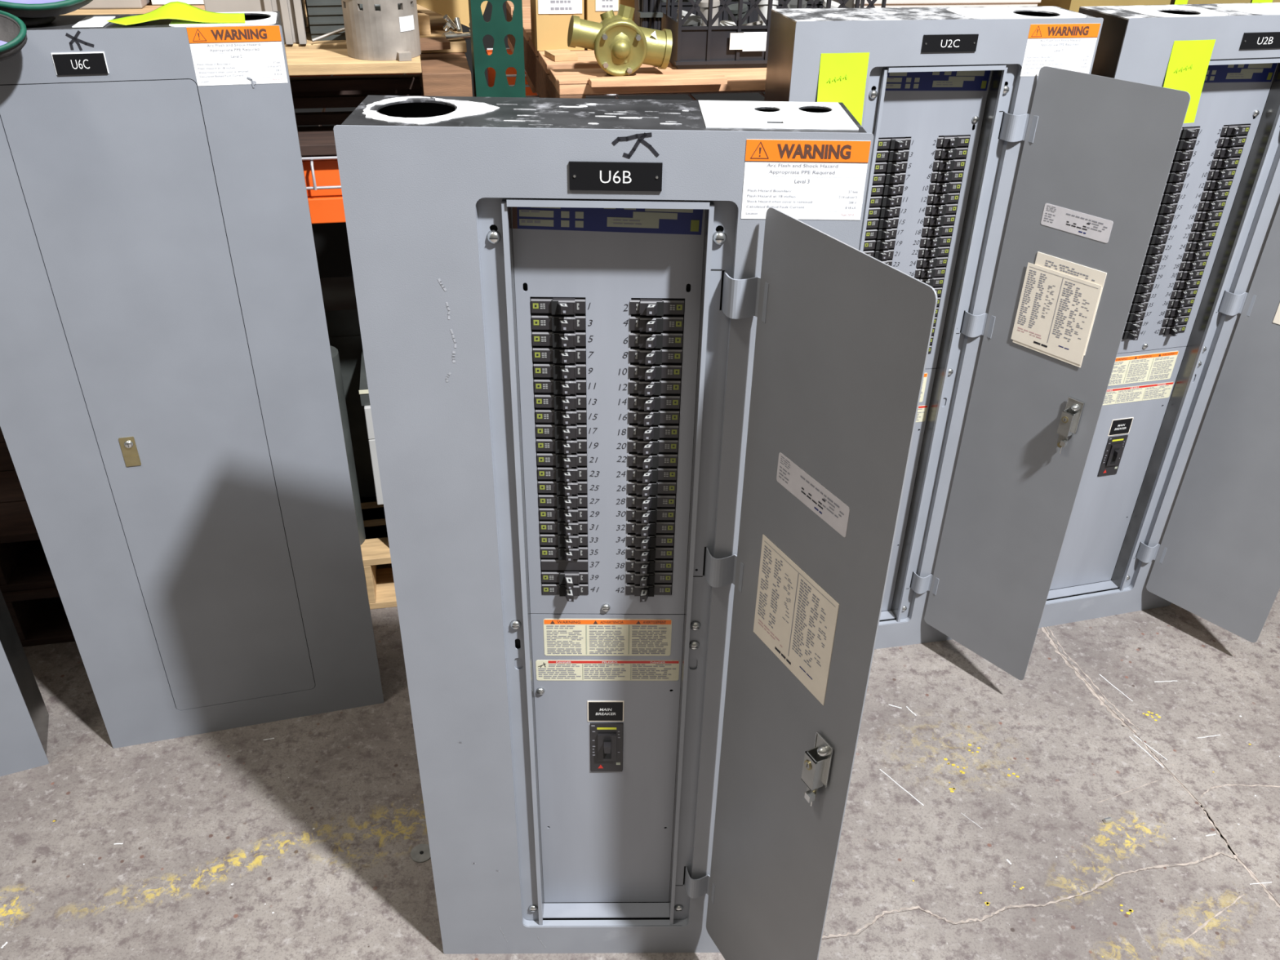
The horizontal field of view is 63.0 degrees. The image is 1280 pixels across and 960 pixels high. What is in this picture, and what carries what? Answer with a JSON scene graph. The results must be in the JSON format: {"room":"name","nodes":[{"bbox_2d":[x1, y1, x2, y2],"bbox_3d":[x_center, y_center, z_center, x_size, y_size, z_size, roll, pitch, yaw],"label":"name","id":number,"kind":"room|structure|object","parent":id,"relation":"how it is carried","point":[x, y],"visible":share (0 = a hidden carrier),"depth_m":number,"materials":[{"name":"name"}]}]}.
{"room":"warehouse","nodes":[
{"label":"warehouse","id":0,"kind":"room"},
{"bbox_2d":[294,0,764,278],"bbox_3d":[-0.286,-1.881,2.835,9.500,3.200,0.101,-5,33,-10],"label":"wall","id":1,"kind":"structure","parent":0,"point":[331,239],"depth_m":3.31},
{"bbox_2d":[0,563,1279,959],"bbox_3d":[-0.005,0.223,2.500,12.000,0.001,10.000,1,32,0],"label":"floor","id":2,"kind":"structure","parent":0,"point":[980,797],"depth_m":1.88,"materials":[{"name":"concrete"}]},
{"bbox_2d":[0,589,48,776],"bbox_3d":[-1.359,0.012,1.589,0.508,1.275,0.144,-12,34,-20],"label":"electrical panelboard","id":3,"kind":"object","parent":2,"relation":"on","point":[24,713],"visible":1,"depth_m":1.91,"materials":[{"name":"metal"}]},
{"bbox_2d":[1,539,75,646],"bbox_3d":[-1.409,0.086,2.537,0.844,0.140,0.815,-5,33,-10],"label":"wooden pallet","id":4,"kind":"object","parent":2,"relation":"on","point":[36,622],"visible":0.03,"depth_m":2.25,"materials":[{"name":"brown wood"}]},
{"bbox_2d":[0,426,56,592],"bbox_3d":[-1.408,-0.035,2.467,0.844,0.140,0.805,-5,33,-10],"label":"wooden pallet","id":5,"kind":"object","parent":4,"relation":"on","point":[21,568],"visible":0.02,"depth_m":2.19,"materials":[{"name":"brown wood"}]},
{"bbox_2d":[0,11,383,748],"bbox_3d":[-0.769,-0.090,1.773,0.508,1.275,0.144,-7,33,-13],"label":"electrical panelboard","id":6,"kind":"object","parent":2,"relation":"on","point":[171,422],"visible":0.98,"depth_m":1.65,"materials":[{"name":"metal"}]},
{"bbox_2d":[0,10,27,61],"bbox_3d":[-0.846,-0.562,1.324,0.129,0.061,0.076,-7,33,-13],"label":"bowl","id":7,"kind":"object","parent":6,"relation":"on","point":[13,31],"visible":1,"depth_m":1.33,"materials":[{"name":"ceramic"}]},
{"bbox_2d":[17,16,55,26],"bbox_3d":[-0.844,-0.627,1.415,0.094,0.012,0.083,-7,33,-13],"label":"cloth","id":8,"kind":"object","parent":6,"relation":"on","point":[42,20],"visible":0.2,"depth_m":1.40,"materials":[{"name":"fabric"}]},
{"bbox_2d":[0,0,93,17],"bbox_3d":[-0.812,-0.663,1.391,0.177,0.078,0.112,-20,38,-30],"label":"pouch","id":9,"kind":"object","parent":6,"relation":"on","point":[19,8],"visible":0.98,"depth_m":1.37,"materials":[{"name":"plastic"}]},
{"bbox_2d":[71,16,115,27],"bbox_3d":[-0.749,-0.629,1.433,0.038,0.001,0.085,-6,33,-11],"label":"card","id":10,"kind":"object","parent":6,"relation":"on","point":[88,21],"visible":0.93,"depth_m":1.43,"materials":[{"name":"paper"}]},
{"bbox_2d":[106,1,244,25],"bbox_3d":[-0.646,-0.653,1.458,0.175,0.017,0.093,-9,34,-16],"label":"sheet","id":11,"kind":"object","parent":6,"relation":"on","point":[173,10],"visible":1,"depth_m":1.46,"materials":[{"name":"paper"}]},
{"bbox_2d":[360,496,397,609],"bbox_3d":[-0.665,0.100,2.542,0.542,0.140,0.515,-5,33,-10],"label":"wooden pallet","id":12,"kind":"object","parent":2,"relation":"on","point":[375,551],"visible":0.09,"depth_m":2.38,"materials":[{"name":"brown wood"}]},
{"bbox_2d":[320,275,376,497],"bbox_3d":[-0.718,-0.209,2.449,0.420,0.480,0.204,-5,33,-10],"label":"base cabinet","id":13,"kind":"object","parent":12,"relation":"on","point":[339,295],"visible":0.02,"depth_m":2.33,"materials":[{"name":"metal"}]},
{"bbox_2d":[330,346,365,544],"bbox_3d":[-0.660,-0.078,2.222,0.090,0.500,0.090,-5,33,-10],"label":"canister","id":14,"kind":"object","parent":12,"relation":"on","point":[335,353],"visible":0.13,"depth_m":2.21,"materials":[{"name":"metal"}]},
{"bbox_3d":[-0.446,0.036,2.405,0.260,0.122,0.220,-5,33,-10],"label":"metal box","id":15,"kind":"object","parent":12,"relation":"on","visible":0},
{"bbox_2d":[368,439,383,504],"bbox_3d":[-0.460,-0.083,2.326,0.260,0.162,0.220,-5,33,-10],"label":"metal box","id":16,"kind":"object","parent":15,"relation":"on","point":[371,442],"visible":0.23,"depth_m":2.21,"materials":[{"name":"grey metal"}]},
{"bbox_2d":[364,404,374,439],"bbox_3d":[-0.458,-0.184,2.263,0.260,0.074,0.220,-5,33,-10],"label":"metal box","id":17,"kind":"object","parent":16,"relation":"on","point":[367,411],"visible":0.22,"depth_m":2.15,"materials":[{"name":"white metal"}]},
{"bbox_2d":[359,349,370,405],"bbox_3d":[-0.472,-0.229,2.230,0.241,0.036,0.202,-5,33,-10],"label":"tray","id":18,"kind":"object","parent":17,"relation":"on","point":[363,389],"visible":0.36,"depth_m":2.14,"materials":[{"name":"metal"}]},
{"bbox_2d":[410,844,431,862],"bbox_3d":[-0.379,0.647,1.809,0.038,0.003,0.038,1,32,0],"label":"washer","id":19,"kind":"object","parent":2,"relation":"on","point":[420,853],"visible":0.85,"depth_m":1.81,"materials":[{"name":"grey metal"}]},
{"bbox_2d":[289,0,764,223],"bbox_3d":[-0.281,-0.967,2.130,5.100,2.400,1.030,-5,33,-10],"label":"rack","id":20,"kind":"object","parent":2,"relation":"on","point":[506,72],"visible":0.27,"depth_m":1.75,"materials":[{"name":"metal"}]},
{"bbox_2d":[60,0,472,155],"bbox_3d":[-0.982,-0.836,2.061,1.237,0.145,1.006,-5,33,-10],"label":"wooden shelf","id":21,"kind":"object","parent":20,"relation":"on","point":[443,73],"visible":0.26,"depth_m":1.80,"materials":[{"name":"brown wood"}]},
{"bbox_2d":[79,0,151,8],"bbox_3d":[-1.101,-1.047,2.114,0.170,0.150,0.150,-5,33,-10],"label":"box","id":22,"kind":"object","parent":21,"relation":"on","point":[95,4],"visible":0.56,"depth_m":2.09,"materials":[{"name":"beige cardboard"}]},
{"bbox_2d":[151,0,204,4],"bbox_3d":[-0.941,-1.085,2.199,0.164,0.130,0.153,-5,33,-10],"label":"carton","id":23,"kind":"object","parent":21,"relation":"on","point":[153,2],"visible":0.64,"depth_m":2.16,"materials":[{"name":"white cardboard"}]},
{"bbox_2d":[203,0,306,44],"bbox_3d":[-0.675,-0.873,1.842,0.158,0.160,0.220,-5,33,-10],"label":"case","id":24,"kind":"object","parent":21,"relation":"on","point":[292,12],"visible":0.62,"depth_m":1.78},
{"bbox_2d":[305,0,346,41],"bbox_3d":[-0.547,-0.875,1.860,0.102,0.150,0.197,-8,33,-15],"label":"metal box","id":25,"kind":"object","parent":21,"relation":"on","point":[325,17],"visible":0.6,"depth_m":1.82,"materials":[{"name":"grey metal"}]},
{"bbox_2d":[341,0,421,61],"bbox_3d":[-0.427,-0.756,1.723,0.124,0.099,0.124,2,32,1],"label":"metal cylinder","id":26,"kind":"object","parent":21,"relation":"on","point":[375,29],"visible":1,"depth_m":1.69,"materials":[{"name":"metal"}]},
{"bbox_2d":[417,10,431,35],"bbox_3d":[-0.420,-0.840,1.919,0.050,0.032,0.060,-15,36,-24],"label":"wood block","id":27,"kind":"object","parent":21,"relation":"on","point":[424,20],"visible":0.36,"depth_m":1.90,"materials":[{"name":"brown wood"}]},
{"bbox_2d":[419,36,450,50],"bbox_3d":[-0.360,-0.754,1.804,0.055,0.012,0.050,-10,34,-17],"label":"wood block","id":28,"kind":"object","parent":21,"relation":"on","point":[438,42],"visible":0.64,"depth_m":1.79,"materials":[{"name":"brown wood"}]},
{"bbox_2d":[416,0,488,27],"bbox_3d":[-0.344,-0.942,1.942,0.175,0.180,0.122,-5,33,-10],"label":"cardboard box","id":29,"kind":"object","parent":21,"relation":"on","point":[454,9],"visible":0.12,"depth_m":1.92,"materials":[{"name":"brown cardboard"}]},
{"bbox_2d":[441,14,471,40],"bbox_3d":[-0.320,-0.810,1.867,0.073,0.040,0.046,-5,33,-10],"label":"metal fitting","id":30,"kind":"object","parent":21,"relation":"on","point":[450,34],"visible":0.67,"depth_m":1.86,"materials":[{"name":"metal"}]},
{"bbox_2d":[506,0,766,98],"bbox_3d":[0.412,-0.946,2.323,1.322,0.105,1.005,-5,33,-10],"label":"wooden shelf","id":31,"kind":"object","parent":20,"relation":"on","point":[542,73],"visible":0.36,"depth_m":1.87,"materials":[{"name":"brown wood"}]},
{"bbox_2d":[530,0,584,50],"bbox_3d":[-0.161,-0.926,2.020,0.092,0.160,0.102,-5,33,-10],"label":"cardboard box","id":32,"kind":"object","parent":31,"relation":"on","point":[549,19],"visible":0.88,"depth_m":2.00,"materials":[{"name":"brown cardboard"}]},
{"bbox_2d":[544,48,577,61],"bbox_3d":[-0.148,-0.796,1.954,0.045,0.010,0.060,-12,34,-20],"label":"wood block","id":33,"kind":"object","parent":31,"relation":"on","point":[560,55],"visible":1,"depth_m":1.94,"materials":[{"name":"brown wood"}]},
{"bbox_2d":[583,0,634,49],"bbox_3d":[-0.065,-0.934,2.037,0.092,0.160,0.102,-5,33,-10],"label":"cardboard box","id":34,"kind":"object","parent":31,"relation":"on","point":[593,9],"visible":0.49,"depth_m":2.00,"materials":[{"name":"brown cardboard"}]},
{"bbox_2d":[567,4,672,76],"bbox_3d":[-0.036,-0.765,1.815,0.180,0.112,0.092,-5,33,-10],"label":"valve","id":35,"kind":"object","parent":31,"relation":"on","point":[620,46],"visible":0.99,"depth_m":1.79,"materials":[{"name":"gold metal"}]},
{"bbox_2d":[557,72,727,87],"bbox_3d":[0.006,-0.683,1.782,0.288,0.009,0.055,-5,33,-10],"label":"plank","id":36,"kind":"object","parent":31,"relation":"on","point":[713,77],"visible":1,"depth_m":1.77,"materials":[{"name":"brown wood"}]},
{"bbox_2d":[636,0,663,30],"bbox_3d":[0.019,-0.890,1.945,0.044,0.186,0.038,-5,33,-10],"label":"cable bundle","id":37,"kind":"object","parent":31,"relation":"on","point":[650,13],"visible":0.42,"depth_m":1.94,"materials":[{"name":"black plastic"}]},
{"bbox_2d":[634,0,824,26],"bbox_3d":[0.171,-1.078,2.317,0.400,0.115,0.300,-5,33,-10],"label":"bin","id":38,"kind":"object","parent":31,"relation":"on","point":[636,2],"visible":0.02,"depth_m":2.21,"materials":[{"name":"plastic"}]},
{"bbox_2d":[661,0,886,69],"bbox_3d":[0.230,-0.901,2.003,0.397,0.150,0.310,-5,33,-10],"label":"plastic crate","id":39,"kind":"object","parent":31,"relation":"on","point":[739,46],"visible":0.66,"depth_m":1.88,"materials":[{"name":"black plastic"}]},
{"bbox_2d":[675,10,695,21],"bbox_3d":[0.087,-0.874,2.021,0.049,0.068,0.042,-5,33,-10],"label":"pipe fitting","id":40,"kind":"object","parent":39,"relation":"in","point":[684,13],"visible":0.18,"depth_m":2.00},
{"bbox_2d":[682,15,702,26],"bbox_3d":[0.096,-0.810,1.913,0.051,0.075,0.047,-5,33,-10],"label":"pipe fitting","id":41,"kind":"object","parent":39,"relation":"in","point":[692,20],"visible":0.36,"depth_m":1.89,"materials":[{"name":"metal"}]},
{"bbox_2d":[698,0,719,26],"bbox_3d":[0.133,-0.885,2.024,0.044,0.086,0.042,-5,33,-10],"label":"pipe fitting","id":42,"kind":"object","parent":39,"relation":"in","point":[704,4],"visible":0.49,"depth_m":2.00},
{"bbox_2d":[719,20,736,26],"bbox_3d":[0.165,-0.812,1.928,0.044,0.065,0.046,-5,33,-10],"label":"pipe fitting","id":43,"kind":"object","parent":39,"relation":"in","point":[723,23],"visible":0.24,"depth_m":1.91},
{"bbox_2d":[726,3,747,24],"bbox_3d":[0.188,-0.885,2.034,0.046,0.077,0.044,-5,33,-10],"label":"pipe fitting","id":44,"kind":"object","parent":39,"relation":"in","point":[733,7],"visible":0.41,"depth_m":2.01,"materials":[{"name":"metal"}]},
{"bbox_2d":[742,20,764,25],"bbox_3d":[0.210,-0.823,1.946,0.045,0.066,0.045,-5,33,-10],"label":"pipe fitting","id":45,"kind":"object","parent":39,"relation":"in","point":[761,22],"visible":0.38,"depth_m":1.92,"materials":[{"name":"white plastic"}]},
{"bbox_2d":[757,0,777,25],"bbox_3d":[0.249,-0.901,2.053,0.042,0.085,0.050,-5,33,-10],"label":"pipe fitting","id":46,"kind":"object","parent":39,"relation":"in","point":[762,5],"visible":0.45,"depth_m":2.03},
{"bbox_2d":[786,0,807,8],"bbox_3d":[0.304,-0.898,2.053,0.043,0.083,0.045,-5,33,-10],"label":"pipe fitting","id":47,"kind":"object","parent":39,"relation":"in","point":[793,4],"visible":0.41,"depth_m":2.02,"materials":[{"name":"metal"}]},
{"bbox_2d":[822,0,839,8],"bbox_3d":[0.373,-0.903,2.063,0.051,0.084,0.049,-5,33,-10],"label":"pipe fitting","id":48,"kind":"object","parent":39,"relation":"in","point":[833,4],"visible":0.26,"depth_m":2.04,"materials":[{"name":"white plastic"}]},
{"bbox_2d":[831,0,1040,8],"bbox_3d":[0.613,-1.029,2.221,0.413,0.150,0.204,-5,33,-10],"label":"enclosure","id":49,"kind":"object","parent":31,"relation":"on","point":[851,3],"visible":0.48,"depth_m":2.14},
{"bbox_2d":[1037,0,1170,12],"bbox_3d":[1.000,-1.069,2.290,0.235,0.160,0.201,-5,33,-10],"label":"cardboard box","id":50,"kind":"object","parent":31,"relation":"on","point":[1071,5],"visible":0.02,"depth_m":2.21,"materials":[{"name":"cardboard"}]},
{"bbox_2d":[1173,0,1187,4],"bbox_3d":[1.157,-1.010,2.239,0.030,0.120,0.001,-5,33,-10],"label":"tag","id":51,"kind":"object","parent":31,"relation":"on","point":[1176,2],"visible":0.02,"depth_m":2.23,"materials":[{"name":"paper"}]},
{"bbox_2d":[1169,0,1279,4],"bbox_3d":[1.301,-1.096,2.344,0.300,0.160,0.201,-5,33,-10],"label":"cardboard box","id":52,"kind":"object","parent":31,"relation":"on","point":[1172,2],"visible":0.02,"depth_m":2.25,"materials":[{"name":"beige cardboard"}]},
{"bbox_2d":[1251,0,1272,3],"bbox_3d":[1.351,-1.027,2.273,0.050,0.120,0.001,-5,33,-10],"label":"tag","id":53,"kind":"object","parent":52,"relation":"attached to","point":[1253,1],"visible":0.02,"depth_m":2.27,"materials":[{"name":"paper"}]},
{"bbox_2d":[333,94,937,959],"bbox_3d":[-0.036,0.234,1.281,0.523,1.275,0.361,0,32,-1],"label":"electrical panelboard","id":54,"kind":"object","parent":2,"relation":"on","point":[644,391],"visible":1,"depth_m":1.17,"materials":[{"name":"metal"}]},
{"bbox_2d":[764,5,1190,679],"bbox_3d":[0.488,-0.143,1.902,0.530,1.275,0.358,-5,33,-10],"label":"electrical panelboard","id":55,"kind":"object","parent":2,"relation":"on","point":[1020,184],"visible":0.67,"depth_m":1.77,"materials":[{"name":"metal"}]},
{"bbox_2d":[1102,817,1111,823],"bbox_3d":[0.849,0.618,1.893,0.012,0.009,0.009,-6,33,-12],"label":"nut","id":56,"kind":"object","parent":2,"relation":"on","point":[1108,820],"visible":1,"depth_m":1.89,"materials":[{"name":"metal"}]},
{"bbox_2d":[1038,2,1279,642],"bbox_3d":[1.021,-0.195,2.003,0.519,1.275,0.363,-7,33,-13],"label":"electrical panelboard","id":57,"kind":"object","parent":2,"relation":"on","point":[1177,502],"visible":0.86,"depth_m":2.06,"materials":[{"name":"metal"}]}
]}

